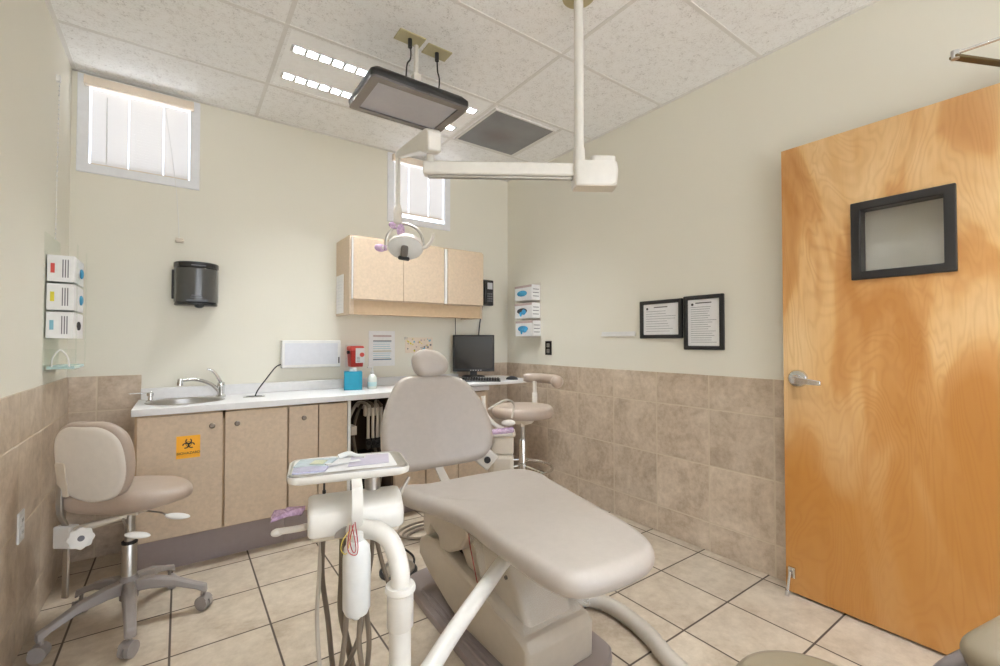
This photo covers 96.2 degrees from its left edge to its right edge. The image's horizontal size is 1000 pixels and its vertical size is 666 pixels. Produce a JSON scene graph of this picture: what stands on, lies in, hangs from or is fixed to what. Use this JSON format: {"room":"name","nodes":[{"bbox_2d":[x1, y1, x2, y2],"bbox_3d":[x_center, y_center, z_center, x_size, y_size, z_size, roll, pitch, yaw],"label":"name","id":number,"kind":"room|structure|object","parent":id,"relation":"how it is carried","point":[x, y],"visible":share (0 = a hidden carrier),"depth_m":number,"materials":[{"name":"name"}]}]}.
{"room":"dental clinic","nodes":[
{"label":"dental clinic","id":0,"kind":"room"},
{"bbox_2d":[0,0,71,397],"bbox_3d":[-0.821,-0.253,0.132,0.160,2.980,6.080,1,-1,-36],"label":"wall","id":1,"kind":"structure","parent":0,"point":[32,53],"depth_m":1.86,"materials":[{"name":"beige paint"}]},
{"bbox_2d":[17,508,24,544],"bbox_3d":[-1.886,0.761,1.766,0.010,0.118,0.076,1,-1,-36],"label":"wall socket","id":2,"kind":"object","parent":1,"relation":"attached to","point":[21,515],"visible":1,"depth_m":1.75,"materials":[{"name":"white plastic"}]},
{"bbox_2d":[0,377,68,665],"bbox_3d":[-0.752,0.721,0.162,0.009,1.035,5.760,1,-1,-36],"label":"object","id":3,"kind":"structure","parent":1,"relation":"attached to","point":[31,420],"depth_m":1.85,"materials":[{"name":"beige tile"}]},
{"bbox_2d":[54,74,60,238],"bbox_3d":[-2.195,-0.871,2.220,0.016,0.824,0.044,1,-1,-36],"label":"chain","id":4,"kind":"object","parent":1,"relation":"hanging from","point":[58,77],"visible":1,"depth_m":2.22,"materials":[{"name":"white plastic"}]},
{"bbox_2d":[46,349,83,369],"bbox_3d":[-2.150,-0.146,2.226,0.112,0.645,0.323,1,-1,-36],"label":"acrylic holder","id":5,"kind":"object","parent":1,"relation":"attached to","point":[58,366],"visible":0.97,"depth_m":2.12,"materials":[{"name":"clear plastic"}]},
{"bbox_2d":[45,312,82,338],"bbox_3d":[-2.147,-0.035,2.216,0.095,0.124,0.259,1,-1,-36],"label":"glove box","id":6,"kind":"object","parent":5,"relation":"in","point":[60,325],"visible":1,"depth_m":2.12,"materials":[{"name":"white cardboard"}]},
{"bbox_2d":[46,283,83,312],"bbox_3d":[-2.145,-0.169,2.223,0.105,0.124,0.255,1,-1,-36],"label":"glove box","id":7,"kind":"object","parent":5,"relation":"in","point":[59,297],"visible":0.97,"depth_m":2.13,"materials":[{"name":"white cardboard"}]},
{"bbox_2d":[47,254,83,286],"bbox_3d":[-2.145,-0.303,2.225,0.105,0.124,0.255,1,-1,-36],"label":"glove box","id":8,"kind":"object","parent":5,"relation":"in","point":[61,269],"visible":0.98,"depth_m":2.13,"materials":[{"name":"white cardboard"}]},
{"bbox_2d":[67,70,507,388],"bbox_3d":[-1.164,-0.189,3.523,3.244,2.980,0.160,1,-1,-36],"label":"wall","id":9,"kind":"structure","parent":0,"point":[273,203],"depth_m":3.05,"materials":[{"name":"beige paint"}]},
{"bbox_2d":[76,72,199,190],"bbox_3d":[-2.195,-1.200,2.755,0.582,0.563,0.102,1,-1,-36],"label":"window","id":10,"kind":"structure","parent":9,"relation":"in","point":[84,93],"depth_m":2.65,"materials":[{"name":"white metal"}]},
{"bbox_2d":[83,74,193,230],"bbox_3d":[-2.169,-1.029,2.711,0.517,0.870,0.092,1,-1,-36],"label":"window blind","id":11,"kind":"object","parent":10,"relation":"attached to","point":[146,133],"visible":0.97,"depth_m":2.72,"materials":[{"name":"white plastic"}]},
{"bbox_2d":[175,238,183,242],"bbox_3d":[-2.011,-0.582,2.815,0.046,0.030,0.020,1,-1,-36],"label":"cleat","id":12,"kind":"object","parent":9,"relation":"attached to","point":[178,240],"visible":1,"depth_m":2.81,"materials":[{"name":"beige plastic"}]},
{"bbox_2d":[171,261,218,307],"bbox_3d":[-1.901,-0.295,2.802,0.246,0.285,0.158,1,-1,-36],"label":"dispenser","id":13,"kind":"object","parent":9,"relation":"attached to","point":[194,283],"visible":1,"depth_m":2.75,"materials":[{"name":"grey plastic"}]},
{"bbox_2d":[174,302,217,306],"bbox_3d":[-1.900,-0.180,2.806,0.228,0.020,0.149,1,-1,-36],"label":"outlet","id":14,"kind":"object","parent":13,"relation":"attached to","point":[196,304],"depth_m":2.76,"materials":[{"name":"plastic"}]},
{"bbox_2d":[66,362,506,562],"bbox_3d":[-1.175,0.781,3.393,3.056,1.035,0.009,1,-1,-36],"label":"trim","id":15,"kind":"structure","parent":9,"relation":"attached to","point":[90,398],"depth_m":2.60,"materials":[{"name":"beige tile"}]},
{"bbox_2d":[255,340,340,395],"bbox_3d":[-1.434,0.229,3.139,0.181,0.356,0.638,-1,-1,35],"label":"x-ray viewer","id":16,"kind":"object","parent":9,"relation":"attached to","point":[293,353],"visible":1,"depth_m":3.20,"materials":[{"name":"white plastic"}]},
{"bbox_2d":[141,374,457,399],"bbox_3d":[-1.261,0.379,3.320,2.186,0.066,0.019,1,-1,-36],"label":"backsplash","id":17,"kind":"structure","parent":9,"relation":"attached to","point":[187,391],"depth_m":3.04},
{"bbox_2d":[345,345,364,366],"bbox_3d":[-1.099,0.174,3.392,0.133,0.170,0.116,1,-1,-36],"label":"sharps container","id":18,"kind":"object","parent":9,"relation":"attached to","point":[354,354],"visible":1,"depth_m":3.36,"materials":[{"name":"red plastic"}]},
{"bbox_2d":[369,331,394,365],"bbox_3d":[-0.941,0.123,3.574,0.215,0.278,0.005,1,-1,-36],"label":"chart","id":19,"kind":"object","parent":9,"relation":"attached to","point":[381,343],"visible":1,"depth_m":3.57,"materials":[{"name":"white paper"}]},
{"bbox_2d":[336,235,479,318],"bbox_3d":[-0.693,-0.400,3.551,1.080,0.553,0.346,1,-1,-36],"label":"upper cabinet","id":20,"kind":"object","parent":9,"relation":"attached to","point":[376,283],"visible":0.85,"depth_m":3.29,"materials":[{"name":"beige laminate"}]},
{"bbox_2d":[336,274,343,313],"bbox_3d":[-1.175,-0.283,3.289,0.005,0.280,0.170,1,-1,-36],"label":"paper sheet","id":21,"kind":"object","parent":20,"relation":"attached to","point":[339,279],"visible":1,"depth_m":3.27,"materials":[{"name":"white paper"}]},
{"bbox_2d":[387,152,449,230],"bbox_3d":[-0.700,-1.180,3.823,0.573,0.563,0.102,1,-1,-36],"label":"window","id":22,"kind":"structure","parent":9,"relation":"in","point":[444,225],"depth_m":3.76,"materials":[{"name":"white metal"}]},
{"bbox_2d":[392,153,442,220],"bbox_3d":[-0.675,-1.216,3.784,0.508,0.455,0.086,1,-1,-36],"label":"window blind","id":23,"kind":"object","parent":22,"relation":"attached to","point":[418,193],"visible":0.8,"depth_m":3.80,"materials":[{"name":"white plastic"}]},
{"bbox_2d":[405,337,434,352],"bbox_3d":[-0.674,0.105,3.765,0.280,0.142,0.005,1,-1,-36],"label":"card","id":24,"kind":"object","parent":9,"relation":"attached to","point":[412,344],"visible":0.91,"depth_m":3.75,"materials":[{"name":"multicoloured paper"}]},
{"bbox_2d":[443,248,482,319],"bbox_3d":[-0.385,-0.396,3.771,0.363,0.553,0.346,1,-1,-36],"label":"upper cabinet","id":25,"kind":"object","parent":9,"relation":"attached to","point":[463,270],"visible":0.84,"depth_m":3.63,"materials":[{"name":"beige laminate"}]},
{"bbox_2d":[478,280,492,334],"bbox_3d":[-0.125,-0.138,4.113,0.147,0.700,0.084,1,-1,-36],"label":"wall phone","id":26,"kind":"object","parent":9,"relation":"attached to","point":[487,284],"visible":0.67,"depth_m":4.11,"materials":[{"name":"black plastic"}]},
{"bbox_2d":[50,0,872,162],"bbox_3d":[0.495,-1.550,1.096,3.394,0.050,6.080,1,-1,-36],"label":"ceiling","id":27,"kind":"structure","parent":0,"point":[661,50],"depth_m":2.34,"materials":[{"name":"tile"}]},
{"bbox_2d":[273,30,411,104],"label":"ceiling light","id":28,"kind":"object","parent":27,"relation":"attached to","point":[313,66],"depth_m":2.54,"materials":[{"name":"white plastic"}]},
{"bbox_2d":[349,28,467,131],"bbox_3d":[-0.479,-1.340,2.359,0.529,0.322,0.360,1,-1,-36],"label":"screen","id":29,"kind":"object","parent":27,"relation":"hanging from","point":[384,93],"visible":0.95,"depth_m":2.31,"materials":[{"name":"black plastic"}]},
{"bbox_2d":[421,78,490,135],"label":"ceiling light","id":30,"kind":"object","parent":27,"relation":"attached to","point":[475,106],"depth_m":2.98,"materials":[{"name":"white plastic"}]},
{"bbox_2d":[45,0,879,181],"bbox_3d":[0.495,-1.524,1.095,3.074,0.006,5.760,1,-1,-36],"label":"grid","id":31,"kind":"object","parent":27,"relation":"attached to","point":[693,5],"depth_m":2.46,"materials":[{"name":"white metal"}]},
{"bbox_2d":[374,0,617,260],"bbox_3d":[-0.154,-0.956,2.104,1.315,1.098,0.525,-1,-1,28],"label":"light","id":32,"kind":"object","parent":27,"relation":"hanging from","point":[599,173],"visible":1,"depth_m":1.97,"materials":[{"name":"white metal"}]},
{"bbox_2d":[455,108,555,155],"bbox_3d":[0.034,-1.477,3.339,0.537,0.011,0.540,1,-1,-36],"label":"ceiling vent","id":33,"kind":"object","parent":27,"relation":"in","point":[500,131],"visible":1,"depth_m":3.31,"materials":[{"name":"grey metal"}]},
{"bbox_2d":[12,508,945,665],"bbox_3d":[0.495,1.305,1.042,3.394,0.100,6.080,1,-1,-36],"label":"floor","id":34,"kind":"structure","parent":0,"point":[712,609],"depth_m":1.99,"materials":[{"name":"beige tile"}]},
{"bbox_2d":[26,421,212,664],"bbox_3d":[-1.612,0.815,1.963,0.601,0.911,0.581,1,-1,-36],"label":"stool","id":35,"kind":"object","parent":34,"relation":"on","point":[95,464],"visible":1,"depth_m":1.82,"materials":[{"name":"leather"}]},
{"bbox_2d":[27,641,51,656],"bbox_3d":[-1.781,1.225,1.733,0.056,0.041,0.044,0,-1,-23],"label":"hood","id":36,"kind":"object","parent":35,"relation":"attached to","point":[41,649],"depth_m":1.72,"materials":[{"name":"grey plastic"}]},
{"bbox_2d":[117,639,139,649],"bbox_3d":[-1.454,1.225,1.755,0.044,0.042,0.056,0,-1,4],"label":"hood","id":37,"kind":"object","parent":35,"relation":"attached to","point":[127,644],"depth_m":1.75,"materials":[{"name":"grey plastic"}]},
{"bbox_2d":[194,592,212,605],"bbox_3d":[-1.372,1.231,2.075,0.056,0.042,0.044,0,-1,5],"label":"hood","id":38,"kind":"object","parent":35,"relation":"attached to","point":[206,599],"depth_m":2.06,"materials":[{"name":"grey plastic"}]},
{"bbox_2d":[134,405,287,570],"bbox_3d":[-1.712,0.862,2.685,0.723,0.848,0.531,1,-1,-36],"label":"base cabinet","id":39,"kind":"object","parent":34,"relation":"on","point":[238,479],"visible":0.88,"depth_m":2.50,"materials":[{"name":"beige laminate"}]},
{"bbox_2d":[176,434,199,458],"bbox_3d":[-1.681,0.614,2.418,0.106,0.120,0.002,1,-1,-36],"label":"sticker","id":40,"kind":"object","parent":39,"relation":"attached to","point":[186,446],"visible":1,"depth_m":2.42,"materials":[{"name":"orange paper"}]},
{"bbox_2d":[131,374,488,416],"bbox_3d":[-1.127,0.393,3.122,2.198,0.102,0.513,1,-1,-36],"label":"countertop","id":41,"kind":"structure","parent":39,"relation":"on","point":[313,391],"depth_m":2.85,"materials":[{"name":"white laminate"}]},
{"bbox_2d":[129,392,154,401],"bbox_3d":[-2.055,0.369,2.573,0.122,0.056,0.044,1,-2,-45],"label":"soap dispenser","id":42,"kind":"object","parent":41,"relation":"on","point":[150,395],"visible":0.98,"depth_m":2.59,"materials":[{"name":"silver metal"}]},
{"bbox_2d":[144,397,224,404],"bbox_3d":[-1.831,0.461,2.616,0.385,0.138,0.322,1,-1,-36],"label":"sink","id":43,"kind":"object","parent":41,"relation":"in","point":[187,400],"visible":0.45,"depth_m":2.71,"materials":[{"name":"metal"}]},
{"bbox_2d":[177,368,225,396],"bbox_3d":[-1.819,0.309,2.743,0.056,0.184,0.269,-1,-1,32],"label":"faucet","id":44,"kind":"object","parent":41,"relation":"on","point":[220,388],"visible":0.99,"depth_m":2.80,"materials":[{"name":"silver metal"}]},
{"bbox_2d":[243,395,264,397],"bbox_3d":[-1.549,0.399,2.825,0.124,0.004,0.090,1,-1,-36],"label":"cable grommet","id":45,"kind":"object","parent":41,"relation":"in","point":[253,396],"visible":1,"depth_m":2.81,"materials":[{"name":"metal"}]},
{"bbox_2d":[344,367,361,389],"bbox_3d":[-1.071,0.330,3.266,0.124,0.161,0.116,0,-1,-19],"label":"tissue box","id":46,"kind":"object","parent":41,"relation":"on","point":[352,378],"visible":1,"depth_m":3.21,"materials":[{"name":"teal cardboard"}]},
{"bbox_2d":[367,366,376,388],"bbox_3d":[-0.945,0.329,3.313,0.069,0.164,0.068,1,-1,-36],"label":"sanitizer bottle","id":47,"kind":"object","parent":41,"relation":"on","point":[372,379],"visible":1,"depth_m":3.29,"materials":[{"name":"white plastic"}]},
{"bbox_2d":[458,375,525,385],"bbox_3d":[-0.178,0.398,3.689,0.807,0.040,0.649,1,-1,-36],"label":"shelf","id":48,"kind":"object","parent":41,"relation":"on","point":[502,377],"visible":0.39,"depth_m":3.48,"materials":[{"name":"laminate"}]},
{"bbox_2d":[453,335,493,376],"bbox_3d":[-0.229,0.199,3.908,0.361,0.364,0.149,0,-1,2],"label":"monitor","id":49,"kind":"object","parent":48,"relation":"on","point":[472,354],"visible":0.98,"depth_m":3.88,"materials":[{"name":"black plastic"}]},
{"bbox_2d":[459,377,500,381],"bbox_3d":[-0.212,0.362,3.492,0.430,0.023,0.150,0,-1,-1],"label":"keyboard","id":50,"kind":"object","parent":48,"relation":"on","point":[467,379],"visible":0.62,"depth_m":3.43,"materials":[{"name":"black plastic"}]},
{"bbox_2d":[506,376,517,379],"bbox_3d":[0.097,0.362,3.627,0.102,0.028,0.066,0,-1,15],"label":"mouse","id":51,"kind":"object","parent":48,"relation":"on","point":[508,377],"visible":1,"depth_m":3.60,"materials":[{"name":"black plastic"}]},
{"bbox_2d":[284,401,350,540],"bbox_3d":[-1.264,0.868,3.005,0.374,0.848,0.531,1,-1,-36],"label":"base cabinet","id":52,"kind":"object","parent":34,"relation":"on","point":[314,430],"visible":0.58,"depth_m":2.80,"materials":[{"name":"beige laminate"}]},
{"bbox_2d":[351,398,392,486],"bbox_3d":[-1.002,0.872,3.221,0.299,0.848,0.483,1,-1,-36],"label":"open bay","id":53,"kind":"object","parent":34,"relation":"on","point":[360,438],"visible":0.02,"depth_m":3.43,"materials":[{"name":"black"}]},
{"bbox_2d":[350,399,382,489],"bbox_3d":[-1.008,0.829,3.253,0.282,0.704,0.390,1,-1,-36],"label":"dental handpiece unit","id":54,"kind":"object","parent":53,"relation":"in","point":[369,409],"visible":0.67,"depth_m":3.14,"materials":[{"name":"black plastic"}]},
{"bbox_2d":[270,451,510,665],"bbox_3d":[-0.310,0.873,1.438,0.450,0.984,0.707,-1,-1,28],"label":"dental delivery unit","id":55,"kind":"object","parent":34,"relation":"on","point":[374,513],"visible":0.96,"depth_m":1.22,"materials":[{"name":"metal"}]},
{"bbox_2d":[289,452,396,474],"bbox_3d":[-0.456,0.380,1.311,0.283,0.001,0.160,0,-1,-22],"label":"paper","id":56,"kind":"object","parent":55,"relation":"on","point":[340,467],"visible":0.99,"depth_m":1.28,"materials":[{"name":"white paper"}]},
{"bbox_2d":[292,466,328,474],"bbox_3d":[-0.521,0.376,1.235,0.092,0.003,0.060,0,-1,-22],"label":"pouch","id":57,"kind":"object","parent":56,"relation":"on","point":[310,469],"visible":1,"depth_m":1.23,"materials":[{"name":"paper"}]},
{"bbox_2d":[293,457,337,467],"bbox_3d":[-0.533,0.377,1.303,0.106,0.003,0.095,0,-1,-10],"label":"pouch","id":58,"kind":"object","parent":56,"relation":"on","point":[303,462],"visible":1,"depth_m":1.30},
{"bbox_2d":[310,460,327,463],"bbox_3d":[-0.525,0.374,1.301,0.037,0.001,0.045,0,-1,-2],"label":"leaflet","id":59,"kind":"object","parent":58,"relation":"on","point":[314,461],"visible":1,"depth_m":1.30,"materials":[{"name":"yellow paper"}]},
{"bbox_2d":[325,459,360,465],"bbox_3d":[-0.453,0.374,1.297,0.098,0.002,0.027,1,-1,-36],"label":"paper slip","id":60,"kind":"object","parent":56,"relation":"on","point":[355,460],"visible":1,"depth_m":1.29,"materials":[{"name":"white paper"}]},
{"bbox_2d":[348,453,388,466],"bbox_3d":[-0.391,0.379,1.340,0.114,0.001,0.125,0,-1,-15],"label":"card","id":61,"kind":"object","parent":56,"relation":"on","point":[372,458],"visible":0.93,"depth_m":1.34,"materials":[{"name":"paper"}]},
{"bbox_2d":[338,451,365,458],"bbox_3d":[-0.452,0.372,1.367,0.083,0.022,0.025,0,-1,-7],"label":"syringe tip","id":62,"kind":"object","parent":61,"relation":"on","point":[347,453],"visible":1,"depth_m":1.36,"materials":[{"name":"white plastic"}]},
{"bbox_2d":[286,451,408,529],"bbox_3d":[-0.439,0.456,1.310,0.350,0.155,0.271,1,-1,-36],"label":"tray","id":63,"kind":"object","parent":55,"relation":"on","point":[370,505],"depth_m":1.25,"materials":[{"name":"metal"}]},
{"bbox_2d":[342,531,370,619],"bbox_3d":[-0.369,0.626,1.156,0.070,0.218,0.070,1,-1,-36],"label":"water bottle","id":64,"kind":"object","parent":55,"relation":"on","point":[356,564],"depth_m":1.13,"materials":[{"name":"plastic"}]},
{"bbox_2d":[379,548,417,580],"bbox_3d":[-0.632,1.257,2.637,0.209,0.056,0.713,0,-1,-22],"label":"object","id":65,"kind":"object","parent":34,"relation":"on","point":[413,567],"visible":0.34,"depth_m":2.38,"materials":[{"name":"metal"}]},
{"bbox_2d":[397,520,424,540],"bbox_3d":[-0.353,1.262,2.823,0.572,0.051,0.298,0,-1,10],"label":"tubing","id":66,"kind":"object","parent":34,"relation":"on","point":[407,537],"visible":0.44,"depth_m":2.87,"materials":[{"name":"beige rubber"}]},
{"bbox_2d":[393,390,487,512],"bbox_3d":[-0.548,0.877,3.515,0.778,0.848,0.531,1,-1,-36],"label":"base cabinet","id":67,"kind":"object","parent":34,"relation":"on","point":[426,476],"visible":0.04,"depth_m":3.29,"materials":[{"name":"beige laminate"}]},
{"bbox_2d":[481,396,515,471],"bbox_3d":[-0.010,0.817,2.520,0.194,0.931,0.172,0,-1,1],"label":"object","id":68,"kind":"object","parent":34,"relation":"on","point":[503,440],"visible":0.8,"depth_m":2.49,"materials":[{"name":"beige plastic"}]},
{"bbox_2d":[380,349,654,665],"bbox_3d":[0.005,0.676,1.923,0.698,1.191,1.475,1,-1,-36],"label":"dental chair","id":69,"kind":"object","parent":34,"relation":"on","point":[561,548],"visible":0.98,"depth_m":1.75,"materials":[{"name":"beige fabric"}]},
{"bbox_2d":[399,469,654,598],"bbox_3d":[0.121,0.713,1.760,0.700,0.102,1.075,1,-1,-36],"label":"seat cushion","id":70,"kind":"object","parent":69,"relation":"on","point":[570,546],"depth_m":1.52,"materials":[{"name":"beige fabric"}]},
{"bbox_2d":[492,373,562,474],"bbox_3d":[0.127,0.778,2.861,0.537,1.020,0.556,1,-1,-36],"label":"stool","id":71,"kind":"object","parent":34,"relation":"on","point":[525,413],"visible":0.51,"depth_m":2.83,"materials":[{"name":"leather"}]},
{"bbox_2d":[576,594,689,665],"bbox_3d":[0.674,1.220,1.674,0.304,0.095,1.360,1,-1,-42],"label":"hose","id":72,"kind":"object","parent":34,"relation":"on","point":[661,650],"visible":0.69,"depth_m":1.86,"materials":[{"name":"white plastic"}]},
{"bbox_2d":[736,615,999,665],"bbox_3d":[0.776,0.882,0.879,0.748,0.736,0.470,-1,-1,27],"label":"stool","id":73,"kind":"object","parent":34,"relation":"on","point":[980,646],"visible":1,"depth_m":0.91,"materials":[{"name":"leather"}]},
{"bbox_2d":[508,0,999,379],"bbox_3d":[2.251,-0.211,2.324,1.240,2.980,6.080,1,-1,-36],"label":"wall","id":74,"kind":"structure","parent":0,"point":[694,208],"depth_m":2.58,"materials":[{"name":"beige paint"}]},
{"bbox_2d":[514,282,540,337],"bbox_3d":[0.240,-0.200,3.982,0.104,0.480,0.255,1,-1,-36],"label":"rack","id":75,"kind":"object","parent":74,"relation":"attached to","point":[525,301],"visible":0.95,"depth_m":3.94,"materials":[{"name":"white plastic"}]},
{"bbox_2d":[515,302,539,318],"bbox_3d":[0.236,-0.196,3.976,0.110,0.132,0.240,1,-1,-36],"label":"glove box","id":76,"kind":"object","parent":75,"relation":"in","point":[532,309],"visible":0.96,"depth_m":3.91,"materials":[{"name":"white cardboard"}]},
{"bbox_2d":[515,284,539,301],"bbox_3d":[0.241,-0.352,3.983,0.097,0.132,0.240,1,-1,-36],"label":"glove box","id":77,"kind":"object","parent":75,"relation":"in","point":[532,291],"visible":0.94,"depth_m":3.91,"materials":[{"name":"white cardboard"}]},
{"bbox_2d":[516,320,540,335],"bbox_3d":[0.243,-0.040,3.963,0.110,0.132,0.240,1,-1,-36],"label":"glove box","id":78,"kind":"object","parent":75,"relation":"in","point":[532,327],"visible":0.98,"depth_m":3.89,"materials":[{"name":"white cardboard"}]},
{"bbox_2d":[545,341,551,354],"bbox_3d":[0.412,0.128,3.819,0.010,0.118,0.076,1,-1,-36],"label":"wall socket","id":79,"kind":"object","parent":74,"relation":"attached to","point":[548,344],"visible":1,"depth_m":3.81,"materials":[{"name":"plastic"}]},
{"bbox_2d":[601,331,634,335],"bbox_3d":[0.843,0.007,3.213,0.014,0.033,0.300,1,-1,-36],"label":"wall strip","id":80,"kind":"object","parent":74,"relation":"attached to","point":[627,333],"visible":1,"depth_m":3.20,"materials":[{"name":"white plastic"}]},
{"bbox_2d":[507,362,785,580],"bbox_3d":[1.066,0.772,2.891,0.009,1.035,3.430,1,-1,-36],"label":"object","id":81,"kind":"structure","parent":74,"relation":"attached to","point":[698,460],"depth_m":2.83,"materials":[{"name":"beige tile"}]},
{"bbox_2d":[640,298,682,338],"bbox_3d":[1.046,-0.090,2.922,0.022,0.250,0.313,1,-1,-36],"label":"framed certificate","id":82,"kind":"object","parent":74,"relation":"attached to","point":[658,318],"visible":1,"depth_m":2.91,"materials":[{"name":"white paper"}]},
{"bbox_2d":[683,293,724,349],"bbox_3d":[1.217,-0.064,2.683,0.022,0.328,0.250,1,-1,-36],"label":"framed certificate","id":83,"kind":"object","parent":74,"relation":"attached to","point":[703,315],"visible":1,"depth_m":2.68,"materials":[{"name":"white paper"}]},
{"bbox_2d":[781,37,999,654],"bbox_3d":[1.760,0.129,1.643,0.318,2.270,1.353,1,-1,-40],"label":"door","id":84,"kind":"structure","parent":74,"relation":"in","point":[892,375],"depth_m":1.88,"materials":[{"name":"brown wood"}]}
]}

